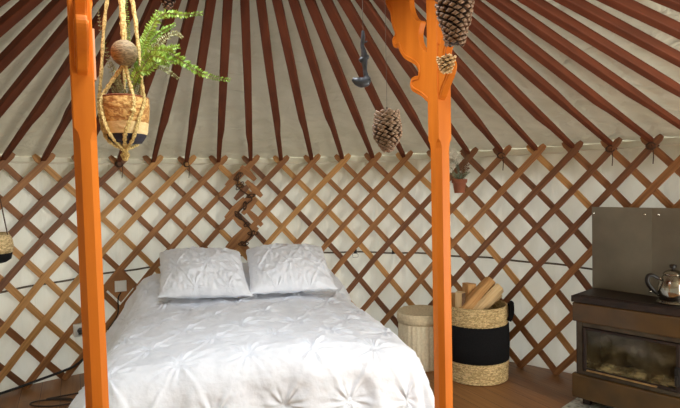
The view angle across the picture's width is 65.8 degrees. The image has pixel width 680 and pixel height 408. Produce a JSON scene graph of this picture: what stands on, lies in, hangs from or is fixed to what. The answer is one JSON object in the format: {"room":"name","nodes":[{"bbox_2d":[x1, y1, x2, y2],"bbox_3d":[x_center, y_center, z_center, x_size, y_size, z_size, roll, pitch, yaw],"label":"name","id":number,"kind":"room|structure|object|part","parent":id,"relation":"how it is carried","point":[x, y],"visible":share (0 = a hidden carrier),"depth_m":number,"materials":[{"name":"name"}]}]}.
{"room":"traditional dwelling","nodes":[
{"label":"traditional dwelling","id":0,"kind":"room"},
{"bbox_2d":[0,362,576,407],"bbox_3d":[-0.254,1.273,1.619,5.480,0.060,5.480,-1,2,0],"label":"floor","id":1,"kind":"structure","parent":0,"point":[529,386],"depth_m":3.33,"materials":[{"name":"brown wood"}]},
{"bbox_2d":[0,358,82,394],"bbox_3d":[-2.103,1.098,3.392,0.079,0.261,1.085,0,2,44],"label":"cable","id":2,"kind":"object","parent":1,"relation":"on","point":[81,360],"visible":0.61,"depth_m":3.52,"materials":[{"name":"black plastic"}]},
{"bbox_2d":[29,393,77,407],"bbox_3d":[-1.740,1.222,3.251,0.995,0.013,0.290,-2,2,-35],"label":"cable","id":3,"kind":"object","parent":1,"relation":"on","point":[61,397],"visible":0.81,"depth_m":3.28,"materials":[{"name":"black plastic"}]},
{"bbox_2d":[67,0,108,407],"bbox_3d":[-0.673,0.174,1.420,0.083,2.166,0.690,-2,2,-27],"label":"carved post","id":4,"kind":"object","parent":1,"relation":"on","point":[81,35],"visible":1,"depth_m":1.39,"materials":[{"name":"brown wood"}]},
{"bbox_2d":[97,0,149,160],"bbox_3d":[-0.635,-0.517,1.537,0.141,0.782,0.146,-1,2,0],"label":"hanging planter","id":5,"kind":"object","parent":4,"relation":"hanging from","point":[123,118],"visible":0.99,"depth_m":1.50,"materials":[{"name":"beige fabric"}]},
{"bbox_2d":[97,0,230,94],"bbox_3d":[-0.493,-0.457,1.516,0.406,0.327,0.108,-1,2,11],"label":"fern","id":6,"kind":"object","parent":5,"relation":"in","point":[149,58],"visible":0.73,"depth_m":1.51,"materials":[{"name":"green plant"}]},
{"bbox_2d":[0,152,258,388],"bbox_3d":[-1.788,0.440,3.499,2.690,1.581,0.437,-2,2,-38],"label":"wall","id":7,"kind":"structure","parent":1,"relation":"on","point":[25,344],"depth_m":3.64,"materials":[{"name":"brown wood"}]},
{"bbox_2d":[73,323,81,336],"bbox_3d":[-1.801,0.880,3.650,0.078,0.085,0.099,-2,2,-37],"label":"wall socket","id":8,"kind":"object","parent":7,"relation":"attached to","point":[77,328],"visible":0.58,"depth_m":3.64,"materials":[{"name":"white plastic"}]},
{"bbox_2d":[115,161,122,176],"bbox_3d":[-1.583,-0.247,3.786,0.064,0.128,0.049,-1,2,13],"label":"cord","id":9,"kind":"object","parent":7,"relation":"attached to","point":[116,162],"visible":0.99,"depth_m":3.77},
{"bbox_2d":[105,270,135,301],"bbox_3d":[-1.595,0.597,3.821,0.210,0.242,0.032,-2,2,-31],"label":"light switch","id":10,"kind":"object","parent":7,"relation":"attached to","point":[120,282],"visible":1,"depth_m":3.82,"materials":[{"name":"brown wood"}]},
{"bbox_2d":[107,292,120,329],"bbox_3d":[-1.621,0.771,3.780,0.024,0.260,0.112,0,2,38],"label":"cable","id":11,"kind":"object","parent":10,"relation":"hanging from","point":[120,292],"visible":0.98,"depth_m":3.79,"materials":[{"name":"black plastic"}]},
{"bbox_3d":[-1.594,0.597,3.820,0.080,0.080,0.014,-2,2,-31],"label":"plate","id":12,"kind":"part","parent":10,"relation":"part of","materials":[{"name":"white plastic"}]},
{"bbox_2d":[233,172,257,246],"bbox_3d":[-0.732,0.040,4.089,0.181,0.584,0.047,-2,2,-14],"label":"wall decoration","id":13,"kind":"object","parent":7,"relation":"attached to","point":[238,173],"visible":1,"depth_m":4.08,"materials":[{"name":"brown wood"}]},
{"bbox_2d":[397,305,433,371],"bbox_3d":[0.592,0.967,3.817,0.356,0.403,0.356,-1,2,0],"label":"pouf","id":14,"kind":"object","parent":1,"relation":"on","point":[415,322],"visible":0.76,"depth_m":3.66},
{"bbox_3d":[0.589,0.808,3.813,0.356,0.085,0.356,-1,2,0],"label":"lid","id":15,"kind":"part","parent":14,"relation":"part of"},
{"bbox_2d":[385,0,456,407],"bbox_3d":[0.352,0.140,1.928,0.115,2.165,0.682,-2,2,-16],"label":"carved post","id":16,"kind":"object","parent":1,"relation":"on","point":[434,86],"visible":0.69,"depth_m":1.91,"materials":[{"name":"orange wood"}]},
{"bbox_2d":[218,134,679,374],"bbox_3d":[0.854,0.388,3.477,3.770,1.581,0.860,0,2,31],"label":"lattice","id":17,"kind":"structure","parent":1,"relation":"on","point":[673,165],"depth_m":3.83,"materials":[{"name":"brown wood"}]},
{"bbox_2d":[449,148,469,192],"bbox_3d":[0.807,-0.232,3.699,0.174,0.309,0.315,-1,2,0],"label":"flower pot","id":18,"kind":"object","parent":17,"relation":"hanging from","point":[459,184],"visible":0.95,"depth_m":3.58,"materials":[{"name":"ceramic"}]},
{"bbox_3d":[0.773,-0.214,3.584,0.092,0.120,0.033,-2,2,-18],"label":"dried flower","id":19,"kind":"part","parent":18,"relation":"part of","materials":[{"name":"grey plant"}]},
{"bbox_3d":[0.773,-0.266,3.575,0.087,0.224,0.043,-1,2,0],"label":"dried flower","id":20,"kind":"part","parent":18,"relation":"part of","materials":[{"name":"grey plant"}]},
{"bbox_3d":[0.780,-0.269,3.575,0.072,0.229,0.045,-1,2,0],"label":"dried flower","id":21,"kind":"part","parent":18,"relation":"part of","materials":[{"name":"grey plant"}]},
{"bbox_3d":[0.818,-0.122,3.599,0.108,0.094,0.108,-1,2,0],"label":"pot","id":22,"kind":"part","parent":18,"relation":"part of","materials":[{"name":"ceramic"}]},
{"bbox_2d":[497,152,504,169],"bbox_3d":[1.131,-0.299,3.688,0.057,0.127,0.034,0,2,39],"label":"cord","id":23,"kind":"object","parent":17,"relation":"attached to","point":[500,152],"visible":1,"depth_m":3.67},
{"bbox_2d":[605,145,614,165],"bbox_3d":[1.655,-0.297,3.219,0.034,0.127,0.054,-2,2,-36],"label":"cord","id":24,"kind":"object","parent":17,"relation":"attached to","point":[606,150],"visible":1,"depth_m":3.21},
{"bbox_2d":[645,142,655,163],"bbox_3d":[1.796,-0.295,3.035,0.034,0.127,0.057,-2,2,-35],"label":"cord","id":25,"kind":"object","parent":17,"relation":"attached to","point":[654,147],"visible":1,"depth_m":3.02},
{"bbox_2d":[451,300,513,385],"bbox_3d":[0.923,0.909,3.576,0.441,0.518,0.462,-2,2,-36],"label":"basket","id":26,"kind":"object","parent":1,"relation":"on","point":[480,338],"visible":0.73,"depth_m":3.38,"materials":[{"name":"beige wicker"}]},
{"bbox_2d":[451,292,454,306],"bbox_3d":[0.772,0.831,3.602,0.065,0.442,0.073,-1,2,0],"label":"log","id":27,"kind":"object","parent":26,"relation":"in","point":[452,293],"visible":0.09,"depth_m":3.58,"materials":[{"name":"orange wood"}]},
{"bbox_2d":[455,291,464,307],"bbox_3d":[0.798,0.820,3.510,0.084,0.467,0.089,0,2,38],"label":"log","id":28,"kind":"object","parent":26,"relation":"in","point":[459,295],"visible":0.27,"depth_m":3.48,"materials":[{"name":"brown wood"}]},
{"bbox_2d":[462,282,475,297],"bbox_3d":[0.879,0.796,3.606,0.094,0.508,0.097,-2,2,-23],"label":"log","id":29,"kind":"object","parent":26,"relation":"in","point":[467,287],"visible":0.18,"depth_m":3.57,"materials":[{"name":"orange wood"}]},
{"bbox_2d":[459,277,495,308],"bbox_3d":[0.910,0.631,3.520,0.325,0.265,0.080,-2,2,-28],"label":"log","id":30,"kind":"object","parent":26,"relation":"in","point":[487,283],"visible":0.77,"depth_m":3.52,"materials":[{"name":"orange wood"}]},
{"bbox_2d":[473,283,503,309],"bbox_3d":[0.983,0.650,3.508,0.265,0.231,0.066,-2,2,-23],"label":"log","id":31,"kind":"object","parent":26,"relation":"in","point":[495,292],"visible":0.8,"depth_m":3.49,"materials":[{"name":"brown wood"}]},
{"bbox_3d":[1.138,0.710,3.519,0.052,0.125,0.162,-1,2,13],"label":"handle","id":32,"kind":"part","parent":26,"relation":"part of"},
{"bbox_2d":[561,397,613,407],"bbox_3d":[1.568,1.175,2.692,0.840,0.008,0.880,-2,2,-42],"label":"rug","id":33,"kind":"object","parent":1,"relation":"on","point":[578,402],"visible":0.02,"depth_m":3.04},
{"bbox_2d":[571,288,679,407],"bbox_3d":[1.687,0.845,2.918,0.360,0.634,0.680,-2,2,-42],"label":"wood stove","id":34,"kind":"object","parent":33,"relation":"on","point":[615,330],"visible":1,"depth_m":2.88,"materials":[{"name":"metal"}]},
{"bbox_3d":[1.445,1.143,3.066,0.040,0.042,0.040,-2,2,-42],"label":"leg","id":35,"kind":"part","parent":34,"relation":"part of","materials":[{"name":"metal"}]},
{"bbox_3d":[1.696,0.547,2.924,0.320,0.038,0.680,-2,2,-42],"label":"plate","id":36,"kind":"part","parent":34,"relation":"part of","materials":[{"name":"metal"}]},
{"bbox_3d":[1.593,0.627,2.832,0.050,0.108,0.664,-2,2,-42],"label":"panel","id":37,"kind":"part","parent":34,"relation":"part of","materials":[{"name":"brown metal"}]},
{"bbox_3d":[1.596,1.057,2.838,0.045,0.140,0.672,-2,2,-42],"label":"panel","id":38,"kind":"part","parent":34,"relation":"part of","materials":[{"name":"brown metal"}]},
{"bbox_3d":[1.599,0.832,2.839,0.035,0.304,0.620,-2,2,-42],"label":"frame","id":39,"kind":"part","parent":34,"relation":"part of","materials":[{"name":"brown metal"}]},
{"bbox_3d":[1.572,0.835,2.857,0.004,0.220,0.453,-2,2,-42],"label":"glass","id":40,"kind":"part","parent":34,"relation":"part of","materials":[{"name":"clear glass"}]},
{"bbox_3d":[1.569,0.835,2.854,0.022,0.248,0.485,-2,2,-42],"label":"door","id":41,"kind":"part","parent":34,"relation":"part of","materials":[{"name":"glass"}]},
{"bbox_2d":[599,366,666,378],"bbox_3d":[1.669,0.949,2.943,0.200,0.060,0.440,-2,2,-42],"label":"heap","id":42,"kind":"object","parent":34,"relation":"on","point":[629,371],"visible":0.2,"depth_m":2.94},
{"bbox_2d":[645,264,679,305],"bbox_3d":[1.768,0.426,2.808,0.164,0.208,0.202,-2,2,-37],"label":"teapot","id":43,"kind":"object","parent":34,"relation":"on","point":[668,287],"visible":1,"depth_m":2.77,"materials":[{"name":"metal"}]},
{"bbox_3d":[1.687,0.435,2.827,0.083,0.125,0.023,-1,2,16],"label":"handle","id":44,"kind":"part","parent":43,"relation":"part of","materials":[{"name":"black plastic"}]},
{"bbox_3d":[1.776,0.360,2.804,0.092,0.025,0.092,-1,2,0],"label":"lid","id":45,"kind":"part","parent":43,"relation":"part of","materials":[{"name":"metal"}]},
{"bbox_3d":[1.776,0.336,2.803,0.034,0.028,0.034,-1,2,0],"label":"knob","id":46,"kind":"part","parent":43,"relation":"part of","materials":[{"name":"black plastic"}]},
{"bbox_3d":[1.708,0.877,2.661,0.045,0.090,0.022,-2,2,-42],"label":"handle","id":47,"kind":"part","parent":34,"relation":"part of","materials":[{"name":"black metal"}]},
{"bbox_2d":[651,208,679,377],"bbox_3d":[1.911,0.587,2.781,0.017,1.125,0.528,-2,2,-28],"label":"sheet","id":48,"kind":"object","parent":33,"relation":"on","point":[665,222],"visible":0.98,"depth_m":2.94,"materials":[{"name":"grey metal"}]},
{"bbox_2d":[592,207,651,363],"bbox_3d":[1.686,0.582,3.158,0.017,1.125,0.350,-2,2,-35],"label":"panel","id":49,"kind":"object","parent":1,"relation":"on","point":[621,236],"visible":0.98,"depth_m":3.14,"materials":[{"name":"grey metal"}]},
{"bbox_3d":[-0.522,0.950,3.085,1.709,0.520,2.031,-1,2,0],"label":"bed","id":50,"kind":"object","parent":1,"relation":"on","visible":0},
{"bbox_2d":[68,263,434,407],"bbox_3d":[-0.562,0.830,2.946,1.939,0.741,2.129,-2,2,-16],"label":"duvet","id":51,"kind":"object","parent":50,"relation":"on","point":[306,349],"visible":0.77,"depth_m":2.30,"materials":[{"name":"white fabric"}]},
{"bbox_2d":[157,246,253,298],"bbox_3d":[-0.878,0.436,3.410,0.724,0.307,0.433,-1,2,0],"label":"pillow","id":52,"kind":"object","parent":51,"relation":"on","point":[194,272],"visible":1,"depth_m":3.27,"materials":[{"name":"white fabric"}]},
{"bbox_2d":[246,243,338,293],"bbox_3d":[-0.335,0.420,3.507,0.578,0.300,0.433,-1,2,-12],"label":"pillow","id":53,"kind":"object","parent":51,"relation":"on","point":[276,267],"visible":0.99,"depth_m":3.38,"materials":[{"name":"white fabric"}]},
{"bbox_2d":[0,137,679,391],"bbox_3d":[-0.269,0.431,3.142,5.320,1.545,2.298,-1,2,0],"label":"wall","id":54,"kind":"structure","parent":0,"point":[631,188],"depth_m":3.83,"materials":[{"name":"white fabric"}]},
{"bbox_2d":[0,251,591,293],"bbox_3d":[-0.286,0.506,3.303,5.027,0.200,1.871,-1,2,0],"label":"rope","id":55,"kind":"object","parent":54,"relation":"attached to","point":[342,251],"visible":0.34,"depth_m":3.82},
{"bbox_2d":[10,143,679,164],"bbox_3d":[-0.128,-0.299,2.861,5.235,0.023,2.651,-1,2,7],"label":"trim","id":56,"kind":"structure","parent":54,"relation":"attached to","point":[667,144],"depth_m":3.79,"materials":[{"name":"fabric"}]},
{"bbox_2d":[0,0,679,158],"bbox_3d":[-0.290,-0.557,1.571,5.440,0.883,5.440,-2,2,-40],"label":"ceiling","id":57,"kind":"structure","parent":0,"point":[36,140],"depth_m":3.00,"materials":[{"name":"fabric"}]},
{"bbox_2d":[0,0,9,7],"bbox_3d":[-1.829,-0.572,2.201,1.925,0.663,0.044,-1,2,22],"label":"rafter","id":58,"kind":"object","parent":57,"relation":"attached to","point":[2,2],"visible":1,"depth_m":1.97,"materials":[{"name":"paint"}]},
{"bbox_2d":[0,0,43,37],"bbox_3d":[-1.763,-0.577,2.344,1.925,0.663,0.046,0,2,28],"label":"rafter","id":59,"kind":"object","parent":57,"relation":"attached to","point":[17,12],"visible":1,"depth_m":2.07,"materials":[{"name":"paint"}]},
{"bbox_2d":[0,198,13,262],"bbox_3d":[-1.490,-0.132,2.196,0.194,0.760,0.194,-1,2,0],"label":"hanging basket","id":60,"kind":"object","parent":59,"relation":"hanging from","point":[6,241],"visible":1,"depth_m":2.20,"materials":[{"name":"beige wicker"}]},
{"bbox_2d":[0,0,66,72],"bbox_3d":[-1.685,-0.582,2.476,1.925,0.663,0.044,0,2,33],"label":"rafter","id":61,"kind":"object","parent":57,"relation":"attached to","point":[53,8],"visible":1,"depth_m":2.20,"materials":[{"name":"paint"}]},
{"bbox_2d":[0,0,98,117],"bbox_3d":[-1.594,-0.587,2.602,1.925,0.663,0.046,0,2,39],"label":"rafter","id":62,"kind":"object","parent":57,"relation":"attached to","point":[60,34],"visible":0.67,"depth_m":2.44,"materials":[{"name":"paint"}]},
{"bbox_2d":[0,0,118,159],"bbox_3d":[-1.493,-0.592,2.719,1.925,0.663,0.045,0,2,44],"label":"rafter","id":63,"kind":"object","parent":57,"relation":"attached to","point":[63,73],"visible":0.72,"depth_m":2.70,"materials":[{"name":"paint"}]},
{"bbox_2d":[41,0,142,160],"bbox_3d":[-1.390,-0.597,2.818,0.046,0.663,1.925,-2,2,-42],"label":"rafter","id":64,"kind":"object","parent":57,"relation":"attached to","point":[113,36],"visible":0.66,"depth_m":2.55,"materials":[{"name":"paint"}]},
{"bbox_2d":[96,0,162,135],"bbox_3d":[-1.270,-0.602,2.914,0.045,0.663,1.925,-2,2,-36],"label":"rafter","id":65,"kind":"object","parent":57,"relation":"attached to","point":[152,6],"visible":0.15,"depth_m":2.34,"materials":[{"name":"paint"}]},
{"bbox_2d":[117,0,181,161],"bbox_3d":[-1.139,-0.606,3.001,0.044,0.663,1.925,-2,2,-31],"label":"rafter","id":66,"kind":"object","parent":57,"relation":"attached to","point":[148,79],"visible":0.18,"depth_m":2.51,"materials":[{"name":"paint"}]},
{"bbox_2d":[151,0,198,162],"bbox_3d":[-1.002,-0.611,3.073,0.044,0.663,1.925,-2,2,-25],"label":"rafter","id":67,"kind":"object","parent":57,"relation":"attached to","point":[192,5],"visible":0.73,"depth_m":2.81,"materials":[{"name":"paint"}]},
{"bbox_2d":[184,0,215,161],"bbox_3d":[-0.862,-0.615,3.132,0.044,0.663,1.925,-2,2,-20],"label":"rafter","id":68,"kind":"object","parent":57,"relation":"attached to","point":[209,9],"visible":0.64,"depth_m":2.75,"materials":[{"name":"paint"}]},
{"bbox_2d":[217,0,232,161],"bbox_3d":[-0.712,-0.620,3.178,0.044,0.663,1.925,-2,2,-14],"label":"rafter","id":69,"kind":"object","parent":57,"relation":"attached to","point":[227,4],"visible":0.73,"depth_m":2.78,"materials":[{"name":"paint"}]},
{"bbox_2d":[240,0,252,161],"bbox_3d":[-0.561,-0.623,3.211,0.045,0.663,1.925,-1,2,-10],"label":"rafter","id":70,"kind":"object","parent":57,"relation":"attached to","point":[244,4],"visible":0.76,"depth_m":2.82,"materials":[{"name":"paint"}]},
{"bbox_2d":[256,0,282,160],"bbox_3d":[-0.404,-0.627,3.229,0.046,0.663,1.925,-1,2,-4],"label":"rafter","id":71,"kind":"object","parent":57,"relation":"attached to","point":[261,4],"visible":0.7,"depth_m":2.82,"materials":[{"name":"paint"}]},
{"bbox_2d":[272,0,312,160],"bbox_3d":[-0.253,-0.630,3.232,0.045,0.663,1.925,-1,2,1],"label":"rafter","id":72,"kind":"object","parent":57,"relation":"attached to","point":[278,6],"visible":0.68,"depth_m":2.81,"materials":[{"name":"paint"}]},
{"bbox_2d":[288,0,343,158],"bbox_3d":[-0.096,-0.633,3.221,0.046,0.663,1.925,-1,2,7],"label":"rafter","id":73,"kind":"object","parent":57,"relation":"attached to","point":[297,13],"visible":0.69,"depth_m":2.81,"materials":[{"name":"paint"}]},
{"bbox_2d":[304,0,373,158],"bbox_3d":[0.061,-0.635,3.195,0.044,0.663,1.925,-1,2,12],"label":"rafter","id":74,"kind":"object","parent":57,"relation":"attached to","point":[312,6],"visible":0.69,"depth_m":2.81,"materials":[{"name":"paint"}]},
{"bbox_2d":[320,0,404,157],"bbox_3d":[0.209,-0.637,3.155,0.045,0.663,1.925,-1,2,17],"label":"rafter","id":75,"kind":"object","parent":57,"relation":"attached to","point":[329,6],"visible":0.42,"depth_m":2.63,"materials":[{"name":"paint"}]},
{"bbox_2d":[337,0,430,150],"bbox_3d":[0.362,-0.639,3.099,0.045,0.663,1.925,0,2,23],"label":"rafter","id":76,"kind":"object","parent":57,"relation":"attached to","point":[347,6],"visible":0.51,"depth_m":2.76,"materials":[{"name":"paint"}]},
{"bbox_2d":[355,0,469,154],"bbox_3d":[0.505,-0.640,3.029,0.044,0.663,1.925,0,2,29],"label":"rafter","id":77,"kind":"object","parent":57,"relation":"attached to","point":[369,10],"visible":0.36,"depth_m":2.53,"materials":[{"name":"paint"}]},
{"bbox_2d":[373,0,502,152],"bbox_3d":[0.634,-0.640,2.951,0.044,0.663,1.925,0,2,34],"label":"rafter","id":78,"kind":"object","parent":57,"relation":"attached to","point":[456,95],"visible":0.52,"depth_m":3.11,"materials":[{"name":"paint"}]},
{"bbox_2d":[436,53,456,73],"bbox_3d":[0.299,-0.516,1.486,0.056,0.297,0.058,-1,2,0],"label":"pine cone","id":79,"kind":"object","parent":57,"relation":"hanging from","point":[446,62],"visible":1,"depth_m":1.48,"materials":[{"name":"brown plant"}]},
{"bbox_2d":[415,8,537,150],"bbox_3d":[0.759,-0.640,2.858,0.044,0.663,1.925,0,2,39],"label":"rafter","id":80,"kind":"object","parent":57,"relation":"attached to","point":[463,69],"visible":0.62,"depth_m":2.90,"materials":[{"name":"paint"}]},
{"bbox_2d":[414,0,578,151],"bbox_3d":[0.874,-0.640,2.756,0.046,0.663,1.925,0,2,44],"label":"rafter","id":81,"kind":"object","parent":57,"relation":"attached to","point":[470,47],"visible":0.65,"depth_m":2.75,"materials":[{"name":"paint"}]},
{"bbox_2d":[465,13,616,149],"bbox_3d":[0.980,-0.639,2.641,1.925,0.663,0.046,-2,2,-40],"label":"rafter","id":82,"kind":"object","parent":57,"relation":"attached to","point":[476,27],"visible":0.7,"depth_m":2.59,"materials":[{"name":"paint"}]},
{"bbox_2d":[472,0,659,146],"bbox_3d":[1.069,-0.638,2.525,1.925,0.663,0.045,-2,2,-35],"label":"rafter","id":83,"kind":"object","parent":57,"relation":"attached to","point":[481,9],"visible":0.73,"depth_m":2.45,"materials":[{"name":"paint"}]},
{"bbox_2d":[486,0,679,129],"bbox_3d":[1.153,-0.636,2.393,1.925,0.663,0.044,-2,2,-30],"label":"rafter","id":84,"kind":"object","parent":57,"relation":"attached to","point":[508,7],"visible":1,"depth_m":2.32,"materials":[{"name":"paint"}]},
{"bbox_2d":[517,0,679,96],"bbox_3d":[1.224,-0.634,2.254,1.925,0.663,0.044,-2,2,-24],"label":"rafter","id":85,"kind":"object","parent":57,"relation":"attached to","point":[545,9],"visible":1,"depth_m":2.18,"materials":[{"name":"paint"}]},
{"bbox_2d":[553,0,679,67],"bbox_3d":[1.281,-0.631,2.109,1.925,0.663,0.045,-2,2,-19],"label":"rafter","id":86,"kind":"object","parent":57,"relation":"attached to","point":[591,12],"visible":1,"depth_m":2.03,"materials":[{"name":"paint"}]},
{"bbox_2d":[596,0,679,39],"bbox_3d":[1.324,-0.628,1.964,1.925,0.663,0.044,-2,2,-14],"label":"rafter","id":87,"kind":"object","parent":57,"relation":"attached to","point":[632,8],"visible":1,"depth_m":1.90,"materials":[{"name":"paint"}]},
{"bbox_2d":[650,0,679,11],"bbox_3d":[1.354,-0.625,1.811,1.925,0.663,0.044,-1,2,-8],"label":"rafter","id":88,"kind":"object","parent":57,"relation":"attached to","point":[672,4],"visible":1,"depth_m":1.77,"materials":[{"name":"paint"}]},
{"bbox_3d":[-0.298,-0.940,1.561,1.400,0.135,1.400,-1,2,0],"label":"ceiling","id":89,"kind":"structure","parent":57,"relation":"attached to","visible":0},
{"bbox_2d":[161,0,175,12],"bbox_3d":[-0.522,-0.764,1.580,0.071,0.375,0.070,-1,2,0],"label":"pine cone","id":90,"kind":"object","parent":89,"relation":"hanging from","point":[168,4],"visible":0.92,"depth_m":1.58,"materials":[{"name":"brown plant"}]},
{"bbox_2d":[352,0,370,87],"bbox_3d":[0.052,-0.638,1.431,0.054,0.641,0.032,-1,2,0],"label":"ornament","id":91,"kind":"object","parent":89,"relation":"hanging from","point":[364,81],"visible":1,"depth_m":1.43,"materials":[{"name":"grey metal"}]},
{"bbox_2d":[372,16,402,152],"bbox_3d":[0.112,-0.542,1.305,0.077,0.828,0.075,-1,2,0],"label":"pine cone","id":92,"kind":"object","parent":89,"relation":"hanging from","point":[387,126],"visible":1,"depth_m":1.29,"materials":[{"name":"brown plant"}]},
{"bbox_2d":[434,0,474,46],"bbox_3d":[0.290,-0.682,1.343,0.101,0.558,0.100,-1,2,0],"label":"pine cone","id":93,"kind":"object","parent":89,"relation":"hanging from","point":[453,16],"visible":1,"depth_m":1.33,"materials":[{"name":"brown plant"}]}
]}

